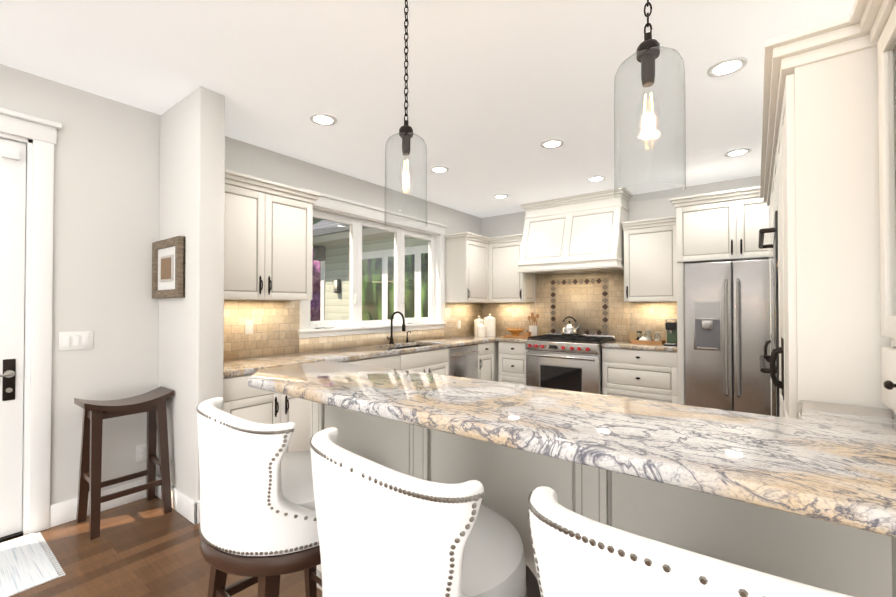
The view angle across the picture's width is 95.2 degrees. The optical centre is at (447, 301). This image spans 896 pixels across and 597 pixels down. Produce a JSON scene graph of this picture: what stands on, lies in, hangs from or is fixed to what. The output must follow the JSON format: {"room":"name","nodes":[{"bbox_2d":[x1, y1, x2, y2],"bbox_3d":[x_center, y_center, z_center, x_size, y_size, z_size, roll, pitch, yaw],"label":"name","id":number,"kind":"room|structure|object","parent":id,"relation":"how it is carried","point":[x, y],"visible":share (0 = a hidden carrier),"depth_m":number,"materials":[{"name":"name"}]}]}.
{"room":"kitchen","nodes":[
{"label":"kitchen","id":0,"kind":"room"},
{"bbox_2d":[0,495,321,596],"bbox_3d":[-0.504,1.417,1.571,4.500,0.100,9.300,0,-1,37],"label":"floor","id":1,"kind":"structure","parent":0,"point":[143,547],"depth_m":2.17,"materials":[{"name":"brown wood"}]},
{"bbox_2d":[0,532,65,596],"bbox_3d":[-2.460,1.366,1.874,0.650,0.009,0.940,0,-1,37],"label":"door mat","id":2,"kind":"object","parent":1,"relation":"on","point":[26,562],"visible":1,"depth_m":2.12,"materials":[{"name":"white fabric"}]},
{"bbox_2d":[74,386,173,539],"bbox_3d":[-2.070,0.988,2.630,0.332,0.784,0.460,0,-1,37],"label":"stool","id":3,"kind":"object","parent":1,"relation":"on","point":[152,403],"visible":1,"depth_m":2.56,"materials":[{"name":"brown wood"}]},
{"bbox_2d":[196,397,321,596],"bbox_3d":[-0.574,0.865,1.496,0.589,1.004,0.576,0,-1,37],"label":"bar chair","id":4,"kind":"object","parent":1,"relation":"on","point":[258,521],"visible":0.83,"depth_m":1.23,"materials":[{"name":"white leather"}]},
{"bbox_2d":[223,374,309,452],"bbox_3d":[-1.474,0.950,3.260,0.614,0.873,0.913,0,-1,37],"label":"base cabinet","id":5,"kind":"object","parent":1,"relation":"on","point":[243,401],"depth_m":2.98,"materials":[{"name":"white paint"}]},
{"bbox_2d":[343,353,406,369],"bbox_3d":[-0.975,0.958,3.921,0.614,0.873,0.976,0,-1,37],"label":"base cabinet","id":6,"kind":"object","parent":1,"relation":"on","point":[399,361],"depth_m":3.94,"materials":[{"name":"white paint"}]},
{"bbox_2d":[309,427,540,596],"bbox_3d":[-0.041,0.860,1.094,0.596,1.004,0.576,0,-1,37],"label":"bar chair","id":7,"kind":"object","parent":1,"relation":"on","point":[383,531],"visible":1,"depth_m":0.86,"materials":[{"name":"white leather"}]},
{"bbox_2d":[407,362,448,375],"bbox_3d":[-0.493,1.082,4.560,0.614,0.640,0.858,0,-1,37],"label":"base cabinet","id":8,"kind":"object","parent":1,"relation":"on","point":[425,367],"depth_m":4.41,"materials":[{"name":"white paint"}]},
{"bbox_2d":[448,344,478,378],"bbox_3d":[-0.015,0.972,5.126,0.629,0.872,0.610,0,-1,37],"label":"dishwasher","id":9,"kind":"object","parent":1,"relation":"on","point":[463,360],"visible":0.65,"depth_m":4.96,"materials":[{"name":"silver metal"}]},
{"bbox_2d":[439,342,490,380],"bbox_3d":[0.258,0.977,5.559,0.614,0.873,0.400,0,-1,37],"label":"base cabinet","id":10,"kind":"object","parent":1,"relation":"on","point":[484,354],"depth_m":5.30,"materials":[{"name":"white paint"}]},
{"bbox_2d":[491,341,498,380],"bbox_3d":[0.558,0.981,5.958,0.614,0.873,0.715,0,-1,37],"label":"base cabinet","id":11,"kind":"object","parent":1,"relation":"on","point":[492,343],"depth_m":5.52,"materials":[{"name":"white paint"}]},
{"bbox_2d":[223,335,502,377],"bbox_3d":[-0.481,0.615,4.561,0.626,0.254,4.186,0,-1,37],"label":"countertop","id":12,"kind":"structure","parent":11,"relation":"on","point":[242,366],"depth_m":3.76,"materials":[{"name":"stone"}]},
{"bbox_2d":[387,311,410,343],"bbox_3d":[-0.524,0.301,4.773,0.241,0.378,0.369,0,-1,37],"label":"faucet","id":13,"kind":"object","parent":12,"relation":"on","point":[403,328],"visible":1,"depth_m":4.73,"materials":[{"name":"black metal"}]},
{"bbox_2d":[389,345,422,348],"bbox_3d":[-0.450,0.635,4.569,0.434,0.213,0.784,0,-1,37],"label":"sink basin","id":14,"kind":"object","parent":12,"relation":"in","point":[391,346],"depth_m":4.79,"materials":[{"name":"grey metal"}]},
{"bbox_2d":[474,316,483,335],"bbox_3d":[0.465,0.360,6.111,0.156,0.290,0.156,0,-1,37],"label":"canister","id":15,"kind":"object","parent":12,"relation":"on","point":[477,322],"visible":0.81,"depth_m":6.06,"materials":[{"name":"white ceramic"}]},
{"bbox_2d":[477,322,485,336],"bbox_3d":[0.478,0.395,5.863,0.121,0.215,0.121,0,-1,37],"label":"canister","id":16,"kind":"object","parent":12,"relation":"on","point":[481,327],"visible":1,"depth_m":5.81,"materials":[{"name":"white ceramic"}]},
{"bbox_2d":[484,314,495,335],"bbox_3d":[0.615,0.342,6.011,0.177,0.325,0.177,0,-1,37],"label":"canister","id":17,"kind":"object","parent":12,"relation":"on","point":[490,324],"visible":0.98,"depth_m":5.94,"materials":[{"name":"white ceramic"}]},
{"bbox_2d":[496,337,526,342],"bbox_3d":[1.020,0.520,5.647,0.457,0.040,0.646,0,-1,37],"label":"countertop","id":18,"kind":"structure","parent":11,"relation":"on","point":[503,339],"depth_m":5.44,"materials":[{"name":"stone"}]},
{"bbox_2d":[503,335,531,338],"bbox_3d":[0.969,0.485,5.624,0.450,0.030,0.230,0,-1,37],"label":"cutting board","id":19,"kind":"object","parent":18,"relation":"on","point":[519,336],"visible":0.69,"depth_m":5.52,"materials":[{"name":"brown wood"}]},
{"bbox_2d":[507,327,524,335],"bbox_3d":[0.933,0.416,5.651,0.246,0.112,0.250,0,-1,37],"label":"basket bowl","id":20,"kind":"object","parent":19,"relation":"on","point":[515,332],"visible":1,"depth_m":5.60,"materials":[{"name":"brown wood"}]},
{"bbox_2d":[522,332,531,336],"bbox_3d":[1.067,0.431,5.526,0.097,0.078,0.092,0,-1,37],"label":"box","id":21,"kind":"object","parent":19,"relation":"on","point":[527,334],"visible":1,"depth_m":5.49,"materials":[{"name":"brown wood"}]},
{"bbox_2d":[528,313,538,335],"bbox_3d":[1.190,0.330,5.703,0.152,0.342,0.120,0,-1,37],"label":"utensil crock","id":22,"kind":"object","parent":18,"relation":"on","point":[533,329],"visible":0.75,"depth_m":5.66,"materials":[{"name":"white ceramic"}]},
{"bbox_2d":[495,341,526,384],"bbox_3d":[1.041,0.978,5.655,0.441,0.873,0.615,0,-1,37],"label":"base cabinet","id":23,"kind":"object","parent":1,"relation":"on","point":[510,357],"depth_m":5.43,"materials":[{"name":"white paint"}]},
{"bbox_2d":[525,333,614,394],"bbox_3d":[1.533,0.921,5.170,0.914,0.975,0.768,0,-1,37],"label":"range","id":24,"kind":"object","parent":1,"relation":"on","point":[556,361],"visible":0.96,"depth_m":4.92,"materials":[{"name":"silver metal"}]},
{"bbox_2d":[561,316,580,336],"bbox_3d":[1.610,0.325,5.349,0.262,0.259,0.216,0,-1,37],"label":"kettle","id":25,"kind":"object","parent":24,"relation":"on","point":[569,329],"visible":1,"depth_m":5.29,"materials":[{"name":"silver metal"}]},
{"bbox_2d":[310,401,895,596],"bbox_3d":[0.543,0.852,1.548,2.487,1.030,0.746,0,-1,37],"label":"base cabinet","id":26,"kind":"object","parent":1,"relation":"on","point":[842,559],"depth_m":1.12,"materials":[{"name":"white paint"}]},
{"bbox_2d":[248,361,895,536],"bbox_3d":[0.323,0.314,1.279,2.507,0.040,0.808,0,-1,37],"label":"countertop","id":27,"kind":"structure","parent":26,"relation":"on","point":[831,462],"depth_m":0.91,"materials":[{"name":"stone"}]},
{"bbox_2d":[850,0,895,414],"bbox_3d":[1.070,-0.252,0.635,0.528,1.077,0.832,0,-1,37],"label":"hutch","id":28,"kind":"object","parent":27,"relation":"on","point":[877,18],"visible":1,"depth_m":1.04,"materials":[{"name":"white paint"}]},
{"bbox_2d":[602,346,684,404],"bbox_3d":[2.266,0.967,4.732,0.770,0.873,0.615,0,-1,37],"label":"base cabinet","id":29,"kind":"object","parent":1,"relation":"on","point":[653,375],"depth_m":4.45,"materials":[{"name":"white paint"}]},
{"bbox_2d":[602,340,676,351],"bbox_3d":[2.260,0.510,4.727,0.770,0.040,0.623,0,-1,37],"label":"countertop","id":30,"kind":"structure","parent":29,"relation":"on","point":[614,344],"depth_m":4.52,"materials":[{"name":"stone"}]},
{"bbox_2d":[628,332,640,340],"bbox_3d":[2.322,0.367,5.086,0.140,0.251,0.067,0,-1,37],"label":"leaning board","id":31,"kind":"object","parent":30,"relation":"on","point":[632,335],"visible":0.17,"depth_m":5.08,"materials":[{"name":"brown wood"}]},
{"bbox_2d":[631,339,664,345],"bbox_3d":[2.301,0.467,4.708,0.320,0.045,0.230,0,-1,37],"label":"serving tray","id":32,"kind":"object","parent":30,"relation":"on","point":[642,342],"visible":0.96,"depth_m":4.62,"materials":[{"name":"brown wood"}]},
{"bbox_2d":[645,329,651,340],"bbox_3d":[2.326,0.402,4.759,0.076,0.150,0.076,0,-1,37],"label":"jar","id":33,"kind":"object","parent":32,"relation":"on","point":[648,337],"visible":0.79,"depth_m":4.73,"materials":[{"name":"clear glass"}]},
{"bbox_2d":[654,332,660,340],"bbox_3d":[2.400,0.416,4.691,0.070,0.120,0.070,0,-1,37],"label":"jar","id":34,"kind":"object","parent":32,"relation":"on","point":[657,339],"visible":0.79,"depth_m":4.68,"materials":[{"name":"clear glass"}]},
{"bbox_2d":[663,319,676,345],"bbox_3d":[2.493,0.343,4.565,0.120,0.290,0.290,0,-1,37],"label":"machine","id":35,"kind":"object","parent":30,"relation":"on","point":[671,327],"visible":0.88,"depth_m":4.53,"materials":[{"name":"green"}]},
{"bbox_2d":[527,486,853,596],"bbox_3d":[0.488,0.856,0.747,0.586,1.004,0.577,0,-1,37],"label":"bar chair","id":36,"kind":"object","parent":1,"relation":"on","point":[577,555],"visible":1,"depth_m":0.60,"materials":[{"name":"white leather"}]},
{"bbox_2d":[684,259,770,415],"bbox_3d":[2.936,0.506,4.105,0.910,1.780,0.805,0,-1,37],"label":"refrigerator","id":37,"kind":"object","parent":1,"relation":"on","point":[727,320],"visible":0.65,"depth_m":3.88,"materials":[{"name":"grey metal"}]},
{"bbox_2d":[766,350,769,372],"bbox_3d":[2.394,0.323,2.501,0.671,2.110,0.648,0,-1,37],"label":"tall cabinet","id":38,"kind":"object","parent":1,"relation":"on","point":[767,356],"depth_m":2.39,"materials":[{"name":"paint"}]},
{"bbox_2d":[766,162,773,415],"bbox_3d":[1.961,0.316,1.926,0.671,2.110,0.920,0,-1,37],"label":"tall cabinet","id":39,"kind":"object","parent":1,"relation":"on","point":[771,341],"depth_m":2.35,"materials":[{"name":"white paint"}]},
{"bbox_2d":[770,30,890,418],"bbox_3d":[1.515,0.310,1.333,0.671,2.110,0.705,0,-1,37],"label":"tall cabinet","id":40,"kind":"object","parent":1,"relation":"on","point":[819,191],"depth_m":1.20,"materials":[{"name":"white paint"}]},
{"bbox_2d":[157,86,224,501],"bbox_3d":[-1.781,0.012,2.824,0.670,2.740,0.160,0,-1,37],"label":"wall","id":41,"kind":"structure","parent":0,"point":[192,210],"depth_m":2.65,"materials":[{"name":"white paint"}]},
{"bbox_2d":[152,236,185,297],"bbox_3d":[-1.918,-0.224,2.803,0.470,0.400,0.042,0,-1,37],"label":"picture frame","id":42,"kind":"object","parent":41,"relation":"attached to","point":[168,265],"visible":1,"depth_m":2.76,"materials":[{"name":"brown wood"}]},
{"bbox_2d":[155,475,199,524],"bbox_3d":[-1.828,1.313,2.734,0.686,0.135,0.016,0,-1,37],"label":"baseboard","id":43,"kind":"structure","parent":41,"relation":"attached to","point":[183,504],"depth_m":2.62,"materials":[{"name":"white wood"}]},
{"bbox_2d":[0,64,480,519],"bbox_3d":[-2.241,0.013,2.895,0.150,2.740,9.300,0,-1,37],"label":"wall","id":44,"kind":"structure","parent":0,"point":[106,199],"depth_m":2.74,"materials":[{"name":"white paint"}]},
{"bbox_2d":[0,138,25,537],"bbox_3d":[-2.780,0.205,2.085,0.111,2.306,0.874,0,-1,37],"label":"door leaf","id":45,"kind":"structure","parent":44,"relation":"in","point":[12,213],"depth_m":2.40,"materials":[{"name":"white paint"},{"name":"wood"},{"name":"oil rubbed bronze"}]},
{"bbox_2d":[0,107,61,541],"bbox_3d":[-2.805,0.138,2.104,0.200,2.480,1.160,0,-1,37],"label":"door frame","id":46,"kind":"structure","parent":44,"relation":"attached to","point":[41,133],"depth_m":2.45,"materials":[{"name":"white paint"},{"name":"wood"}]},
{"bbox_2d":[58,331,92,350],"bbox_3d":[-2.361,0.249,2.600,0.011,0.115,0.165,0,-1,37],"label":"switch plate","id":47,"kind":"object","parent":44,"relation":"attached to","point":[77,340],"depth_m":2.60,"materials":[{"name":"white plastic"}]},
{"bbox_2d":[50,478,145,527],"bbox_3d":[-2.265,1.313,2.710,0.016,0.135,0.540,0,-1,37],"label":"baseboard","id":48,"kind":"structure","parent":44,"relation":"attached to","point":[62,512],"depth_m":2.68,"materials":[{"name":"white wood"}]},
{"bbox_2d":[136,443,146,461],"bbox_3d":[-2.148,1.062,2.875,0.009,0.115,0.070,0,-1,37],"label":"electrical outlet","id":49,"kind":"object","parent":44,"relation":"attached to","point":[141,450],"depth_m":2.87,"materials":[{"name":"white plastic"}]},
{"bbox_2d":[245,320,252,333],"bbox_3d":[-1.687,0.219,3.477,0.009,0.115,0.070,0,-1,37],"label":"switch plate","id":50,"kind":"object","parent":44,"relation":"attached to","point":[249,323],"depth_m":3.47,"materials":[{"name":"white plastic"}]},
{"bbox_2d":[224,177,275,299],"bbox_3d":[-1.706,-0.457,3.196,0.350,0.885,0.497,0,-1,37],"label":"upper cabinet","id":51,"kind":"object","parent":44,"relation":"attached to","point":[268,239],"depth_m":3.15,"materials":[{"name":"white paint"}]},
{"bbox_2d":[276,189,315,300],"bbox_3d":[-1.472,-0.453,3.507,0.350,0.885,0.509,0,-1,37],"label":"upper cabinet","id":52,"kind":"object","parent":44,"relation":"attached to","point":[294,211],"depth_m":3.45,"materials":[{"name":"white paint"}]},
{"bbox_2d":[224,300,479,359],"bbox_3d":[-0.733,0.247,4.761,0.012,0.486,4.200,0,-1,37],"label":"tile backsplash","id":53,"kind":"structure","parent":44,"relation":"attached to","point":[275,322],"depth_m":3.75,"materials":[{"name":"tile"}]},
{"bbox_2d":[298,187,446,337],"bbox_3d":[-0.770,-0.351,4.795,0.180,1.420,2.300,0,-1,37],"label":"window","id":54,"kind":"structure","parent":44,"relation":"in","point":[356,285],"depth_m":4.71,"materials":[{"name":"white wood"}]},
{"bbox_2d":[444,233,491,302],"bbox_3d":[0.308,-0.427,5.826,0.403,0.885,0.600,0,-1,37],"label":"upper cabinet","id":55,"kind":"object","parent":44,"relation":"attached to","point":[468,259],"depth_m":5.65,"materials":[{"name":"white paint"}]},
{"bbox_2d":[0,0,854,217],"bbox_3d":[-0.504,-1.423,1.603,4.500,0.100,9.300,0,-1,37],"label":"ceiling","id":56,"kind":"structure","parent":0,"point":[500,92],"depth_m":2.48,"materials":[{"name":"white paint"}]},
{"bbox_2d":[309,113,336,125],"bbox_3d":[-0.929,-1.351,3.049,0.196,0.009,0.196,0,-1,37],"label":"recessed light","id":57,"kind":"object","parent":56,"relation":"in","point":[322,119],"visible":1,"depth_m":3.04,"materials":[{"name":"white"}]},
{"bbox_2d":[385,0,426,227],"bbox_3d":[-0.177,-0.846,1.739,0.180,1.050,0.180,0,-1,37],"label":"pendant light","id":58,"kind":"object","parent":56,"relation":"hanging from","point":[405,133],"visible":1,"depth_m":1.73,"materials":[{"name":"clear glass"}]},
{"bbox_2d":[430,166,448,172],"bbox_3d":[-0.087,-1.339,4.168,0.196,0.009,0.196,0,-1,37],"label":"recessed light","id":59,"kind":"object","parent":56,"relation":"in","point":[438,169],"visible":1,"depth_m":4.16,"materials":[{"name":"white"}]},
{"bbox_2d":[493,194,508,198],"bbox_3d":[0.669,-1.327,5.188,0.196,0.009,0.196,0,-1,37],"label":"recessed light","id":60,"kind":"object","parent":56,"relation":"in","point":[501,196],"visible":0.98,"depth_m":5.18,"materials":[{"name":"white"}]},
{"bbox_2d":[540,139,563,148],"bbox_3d":[0.892,-1.346,3.506,0.196,0.009,0.196,0,-1,37],"label":"recessed light","id":61,"kind":"object","parent":56,"relation":"in","point":[551,143],"visible":1,"depth_m":3.49,"materials":[{"name":"white"}]},
{"bbox_2d":[587,176,605,181],"bbox_3d":[1.614,-1.335,4.464,0.196,0.009,0.196,0,-1,37],"label":"recessed light","id":62,"kind":"object","parent":56,"relation":"in","point":[595,178],"visible":0.98,"depth_m":4.45,"materials":[{"name":"white"}]},
{"bbox_2d":[614,0,685,200],"bbox_3d":[0.559,-0.840,1.146,0.180,1.074,0.180,0,-1,37],"label":"pendant light","id":63,"kind":"object","parent":56,"relation":"hanging from","point":[648,52],"visible":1,"depth_m":1.14,"materials":[{"name":"clear glass"}]},
{"bbox_2d":[707,57,747,76],"bbox_3d":[1.622,-1.359,2.380,0.196,0.009,0.196,0,-1,37],"label":"recessed light","id":64,"kind":"object","parent":56,"relation":"in","point":[727,66],"visible":1,"depth_m":2.37,"materials":[{"name":"white"}]},
{"bbox_2d":[724,148,750,156],"bbox_3d":[2.620,-1.344,3.706,0.196,0.009,0.196,0,-1,37],"label":"recessed light","id":65,"kind":"object","parent":56,"relation":"in","point":[738,152],"visible":0.98,"depth_m":3.70,"materials":[{"name":"white"}]},
{"bbox_2d":[481,175,759,340],"bbox_3d":[2.308,0.039,5.196,4.350,2.740,0.150,0,-1,37],"label":"wall","id":66,"kind":"structure","parent":0,"point":[657,205],"depth_m":5.00,"materials":[{"name":"white paint"}]},
{"bbox_2d":[492,237,534,302],"bbox_3d":[0.902,-0.426,5.914,0.587,0.885,0.403,0,-1,37],"label":"upper cabinet","id":67,"kind":"object","parent":66,"relation":"attached to","point":[508,286],"depth_m":5.77,"materials":[{"name":"white paint"}]},
{"bbox_2d":[517,187,632,274],"bbox_3d":[1.599,-0.854,5.291,1.361,0.952,0.568,0,-1,37],"label":"range hood","id":68,"kind":"object","parent":66,"relation":"attached to","point":[581,233],"visible":0.88,"depth_m":5.10,"materials":[{"name":"white paint"}]},
{"bbox_2d":[480,271,676,342],"bbox_3d":[1.650,0.056,5.586,2.770,0.886,0.019,0,-1,37],"label":"tile backsplash","id":69,"kind":"structure","parent":66,"relation":"attached to","point":[593,303],"depth_m":5.44,"materials":[{"name":"tile"}]},
{"bbox_2d":[623,221,676,301],"bbox_3d":[2.411,-0.438,4.811,0.575,0.885,0.350,0,-1,37],"label":"upper cabinet","id":70,"kind":"object","parent":66,"relation":"attached to","point":[650,267],"depth_m":4.67,"materials":[{"name":"white paint"}]},
{"bbox_2d":[672,193,743,264],"bbox_3d":[2.784,-0.704,4.327,0.566,0.604,0.680,0,-1,37],"label":"upper cabinet","id":71,"kind":"object","parent":66,"relation":"attached to","point":[709,229],"depth_m":4.05,"materials":[{"name":"white paint"}]},
{"bbox_2d":[744,193,768,259],"bbox_3d":[3.147,-0.707,4.054,0.566,0.604,0.680,0,-1,37],"label":"upper cabinet","id":72,"kind":"object","parent":66,"relation":"attached to","point":[756,211],"depth_m":3.84,"materials":[{"name":"white paint"}]},
{"label":"outside","id":73,"kind":"structure","parent":0,"visible":0},
{"bbox_3d":[-23.504,1.786,24.520,59.840,0.190,90.000,0,-1,37],"label":"ground","id":74,"kind":"structure","parent":73,"visible":0},
{"bbox_2d":[310,260,320,320],"bbox_3d":[-4.611,-0.320,13.163,3.569,3.940,4.296,0,-1,37],"label":"tree","id":75,"kind":"object","parent":74,"relation":"on","point":[316,270],"depth_m":11.88,"materials":[{"name":"purple plant"}]},
{"bbox_2d":[313,218,321,224],"bbox_3d":[-6.194,-2.641,16.375,5.444,8.656,6.005,0,-1,37],"label":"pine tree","id":76,"kind":"object","parent":74,"relation":"on","point":[315,221],"depth_m":14.40,"materials":[{"name":"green plant"}]},
{"bbox_2d":[313,220,427,320],"bbox_3d":[-0.032,-1.121,9.550,4.290,5.460,5.630,0,-1,37],"label":"window glass","id":77,"kind":"object","parent":74,"relation":"on","point":[342,258],"depth_m":7.76,"materials":[{"name":"clear glass"}]}
]}

